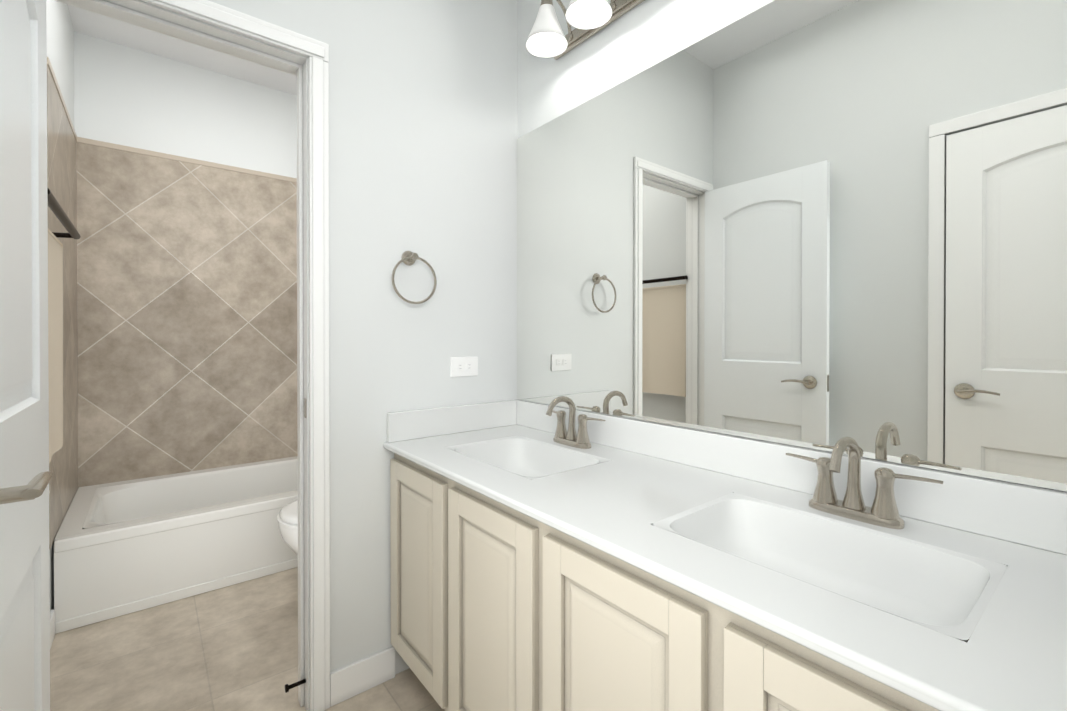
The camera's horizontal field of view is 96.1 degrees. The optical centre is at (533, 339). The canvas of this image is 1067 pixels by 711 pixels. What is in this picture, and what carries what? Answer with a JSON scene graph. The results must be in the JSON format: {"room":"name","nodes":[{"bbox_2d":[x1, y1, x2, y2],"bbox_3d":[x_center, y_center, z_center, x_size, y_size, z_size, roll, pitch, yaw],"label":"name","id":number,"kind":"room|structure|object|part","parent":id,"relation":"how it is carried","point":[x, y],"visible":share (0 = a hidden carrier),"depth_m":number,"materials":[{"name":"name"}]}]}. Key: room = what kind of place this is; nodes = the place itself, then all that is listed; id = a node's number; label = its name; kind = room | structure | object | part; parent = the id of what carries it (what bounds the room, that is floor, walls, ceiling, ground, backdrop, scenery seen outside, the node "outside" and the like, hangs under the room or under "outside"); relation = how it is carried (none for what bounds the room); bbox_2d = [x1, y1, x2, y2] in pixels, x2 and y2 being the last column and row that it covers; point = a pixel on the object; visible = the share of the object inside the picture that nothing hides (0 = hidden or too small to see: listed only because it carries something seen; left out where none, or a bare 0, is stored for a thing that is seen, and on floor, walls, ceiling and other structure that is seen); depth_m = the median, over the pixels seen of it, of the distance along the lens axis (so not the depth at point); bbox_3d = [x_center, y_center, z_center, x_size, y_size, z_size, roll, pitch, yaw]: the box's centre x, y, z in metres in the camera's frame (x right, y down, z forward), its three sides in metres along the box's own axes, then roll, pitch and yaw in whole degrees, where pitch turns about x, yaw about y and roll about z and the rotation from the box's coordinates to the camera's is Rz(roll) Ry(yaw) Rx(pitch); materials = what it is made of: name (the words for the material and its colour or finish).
{"room":"bathroom","nodes":[
{"label":"bathroom","id":0,"kind":"room"},
{"bbox_2d":[46,0,73,609],"bbox_3d":[-1.933,-0.237,1.824,0.120,2.800,2.080,0,0,-39],"label":"wall","id":1,"kind":"structure","parent":0,"point":[60,42],"depth_m":2.16,"materials":[{"name":"paint"}]},
{"bbox_2d":[0,0,52,710],"bbox_3d":[-0.940,0.150,0.852,0.164,2.020,0.666,0,0,-39],"label":"open door","id":2,"kind":"structure","parent":1,"relation":"in","point":[25,475],"depth_m":0.91,"materials":[{"name":"white paint"}]},
{"bbox_2d":[50,609,54,648],"bbox_3d":[-1.596,1.112,1.517,0.014,0.105,0.928,0,0,-39],"label":"baseboard","id":3,"kind":"structure","parent":1,"relation":"attached to","point":[52,624],"depth_m":1.79,"materials":[{"name":"white paint"}]},
{"bbox_2d":[47,64,77,549],"bbox_3d":[-2.146,-0.124,2.192,0.008,1.850,0.940,0,0,-39],"label":"wall tile","id":4,"kind":"structure","parent":1,"relation":"attached to","point":[62,188],"depth_m":2.20,"materials":[{"name":"brown tile"}]},
{"bbox_2d":[47,57,79,142],"bbox_3d":[-2.132,-1.064,2.173,0.012,0.030,0.900,0,0,-39],"label":"trim","id":5,"kind":"structure","parent":1,"relation":"attached to","point":[77,139],"depth_m":2.10,"materials":[{"name":"beige tile"}]},
{"bbox_2d":[47,188,80,462],"bbox_3d":[-1.483,-0.013,1.449,0.112,0.756,0.722,0,0,-39],"label":"towel bar","id":6,"kind":"object","parent":1,"relation":"attached to","point":[55,312],"visible":0.23,"depth_m":1.55,"materials":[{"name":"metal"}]},
{"bbox_2d":[48,229,62,462],"bbox_3d":[-1.478,0.012,1.442,0.040,0.706,0.628,0,0,-39],"label":"towel","id":7,"kind":"object","parent":6,"relation":"hanging from","point":[55,247],"depth_m":1.55,"materials":[{"name":"beige fabric"}]},
{"bbox_2d":[330,646,394,706],"bbox_3d":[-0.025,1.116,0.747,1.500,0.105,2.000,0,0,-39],"label":"baseboard","id":8,"kind":"structure","parent":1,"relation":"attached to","point":[353,679],"depth_m":1.58,"materials":[{"name":"white paint"}]},
{"bbox_2d":[67,4,296,94],"bbox_3d":[-0.668,-1.685,1.453,1.900,0.100,4.230,0,0,-39],"label":"ceiling","id":9,"kind":"structure","parent":0,"point":[90,23],"depth_m":2.71,"materials":[{"name":"paint"}]},
{"bbox_2d":[74,31,296,177],"bbox_3d":[-1.896,-0.244,3.072,1.740,2.800,0.120,0,0,-39],"label":"wall","id":10,"kind":"structure","parent":0,"point":[129,96],"depth_m":2.83,"materials":[{"name":"paint"}]},
{"bbox_2d":[76,142,297,487],"bbox_3d":[-1.856,-0.129,3.022,1.484,1.850,0.008,0,0,-39],"label":"wall tile","id":11,"kind":"structure","parent":10,"relation":"attached to","point":[187,315],"depth_m":2.83,"materials":[{"name":"brown tile"}]},
{"bbox_2d":[80,137,296,182],"bbox_3d":[-1.855,-1.069,3.016,1.500,0.030,0.012,0,0,-39],"label":"trim","id":12,"kind":"structure","parent":10,"relation":"attached to","point":[165,156],"depth_m":2.83,"materials":[{"name":"beige tile"}]},
{"bbox_2d":[50,567,444,710],"bbox_3d":[-0.668,1.215,1.469,1.900,0.100,4.230,0,0,-39],"label":"floor","id":13,"kind":"structure","parent":0,"point":[234,647],"depth_m":1.73,"materials":[{"name":"tile"}]},
{"bbox_2d":[54,456,297,633],"bbox_3d":[-1.580,0.973,2.684,1.480,0.370,0.870,0,0,-39],"label":"bathtub","id":14,"kind":"object","parent":13,"relation":"on","point":[121,548],"visible":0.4,"depth_m":2.21,"materials":[{"name":"white ceramic"}]},
{"bbox_2d":[277,499,297,554],"bbox_3d":[-0.747,0.768,2.217,0.784,0.785,0.468,0,0,-39],"label":"toilet","id":15,"kind":"object","parent":13,"relation":"on","point":[287,518],"visible":0.15,"depth_m":1.95,"materials":[{"name":"white ceramic"}]},
{"bbox_2d":[383,436,1002,710],"bbox_3d":[0.231,0.771,1.180,0.553,0.791,1.638,0,0,-39],"label":"bathroom vanity","id":16,"kind":"object","parent":13,"relation":"on","point":[550,557],"depth_m":0.95,"materials":[{"name":"beige"}]},
{"bbox_2d":[383,424,1066,710],"bbox_3d":[0.227,0.363,1.174,0.564,0.022,1.638,0,0,-39],"label":"countertop","id":17,"kind":"structure","parent":16,"relation":"on","point":[1013,657],"depth_m":0.77,"materials":[{"name":"white stone"}]},
{"bbox_2d":[546,396,605,448],"bbox_3d":[0.095,0.268,1.577,0.137,0.164,0.273,0,0,-39],"label":"faucet","id":18,"kind":"object","parent":17,"relation":"on","point":[563,439],"depth_m":1.58,"materials":[{"name":"silver metal"}]},
{"bbox_2d":[786,436,942,528],"bbox_3d":[0.610,0.271,0.935,0.137,0.164,0.273,0,0,-39],"label":"faucet","id":19,"kind":"object","parent":17,"relation":"on","point":[824,508],"depth_m":0.95,"materials":[{"name":"silver metal"}]},
{"bbox_2d":[208,0,517,674],"bbox_3d":[-0.688,-0.236,1.567,1.500,2.800,0.120,0,0,-39],"label":"wall","id":20,"kind":"structure","parent":0,"point":[423,116],"depth_m":1.67,"materials":[{"name":"paint"}]},
{"bbox_2d":[56,0,329,710],"bbox_3d":[-0.971,0.119,1.339,0.726,2.092,0.157,0,0,-39],"label":"door frame","id":21,"kind":"structure","parent":20,"relation":"attached to","point":[315,52],"depth_m":1.48,"materials":[{"name":"white paint"}]},
{"bbox_3d":[-1.015,0.119,1.394,0.726,2.092,0.016,0,0,-39],"label":"door casing trim by the tub","id":22,"kind":"part","parent":21,"relation":"part of","materials":[{"name":"white wood"}]},
{"bbox_2d":[285,679,305,692],"bbox_3d":[-0.741,1.075,1.492,0.058,0.022,0.022,0,0,-39],"label":"door stop","id":23,"kind":"object","parent":20,"relation":"attached to","point":[293,685],"visible":1,"depth_m":1.49,"materials":[{"name":"brown metal"}]},
{"bbox_2d":[304,398,305,417],"bbox_3d":[-0.717,0.214,1.502,0.001,0.060,0.028,0,0,-39],"label":"strike plate","id":24,"kind":"object","parent":20,"relation":"attached to","point":[304,408],"visible":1,"depth_m":1.50,"materials":[{"name":"silver metal"}]},
{"bbox_2d":[392,251,436,303],"bbox_3d":[-0.422,-0.217,1.665,0.165,0.190,0.058,0,0,-39],"label":"towel ring","id":25,"kind":"object","parent":20,"relation":"attached to","point":[409,258],"visible":1,"depth_m":1.66,"materials":[{"name":"silver metal"}]},
{"bbox_2d":[387,400,514,443],"bbox_3d":[-0.286,0.299,1.800,0.540,0.100,0.020,0,0,-39],"label":"backsplash","id":26,"kind":"structure","parent":20,"relation":"attached to","point":[411,424],"depth_m":1.76,"materials":[{"name":"white stone"}]},
{"bbox_2d":[450,357,477,376],"bbox_3d":[-0.263,0.103,1.827,0.120,0.074,0.008,0,0,-39],"label":"electrical outlet plate","id":27,"kind":"object","parent":20,"relation":"attached to","point":[463,366],"visible":1,"depth_m":1.82,"materials":[{"name":"white plastic"}]},
{"bbox_2d":[518,0,1065,491],"bbox_3d":[0.003,-0.238,1.999,0.120,2.800,4.230,0,0,-39],"label":"wall","id":28,"kind":"structure","parent":0,"point":[642,36],"depth_m":1.59,"materials":[{"name":"paint"}]},
{"bbox_2d":[526,0,644,59],"bbox_3d":[0.257,-1.094,1.416,0.206,0.188,0.800,0,0,-39],"label":"sconce","id":29,"kind":"object","parent":28,"relation":"attached to","point":[586,19],"visible":1,"depth_m":1.58,"materials":[{"name":"white glass"}]},
{"bbox_3d":[0.045,-1.064,1.631,0.144,0.125,0.144,0,0,-39],"label":"lamp shade","id":30,"kind":"part","parent":29,"relation":"part of","materials":[{"name":"white glass"}]},
{"bbox_3d":[0.170,-1.063,1.475,0.144,0.125,0.144,0,0,-39],"label":"lamp shade","id":31,"kind":"part","parent":29,"relation":"part of","materials":[{"name":"white glass"}]},
{"bbox_2d":[515,400,1066,551],"bbox_3d":[0.439,0.301,1.344,0.020,0.100,1.638,0,0,-39],"label":"backsplash","id":32,"kind":"structure","parent":28,"relation":"attached to","point":[1037,517],"depth_m":0.99,"materials":[{"name":"white stone"}]},
{"bbox_2d":[517,0,1066,491],"bbox_3d":[0.445,-0.288,1.346,0.006,1.074,1.637,0,0,-39],"label":"mirror","id":33,"kind":"object","parent":28,"relation":"attached to","point":[821,224],"visible":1,"depth_m":1.08,"materials":[{"name":"clear glass"}]}
]}

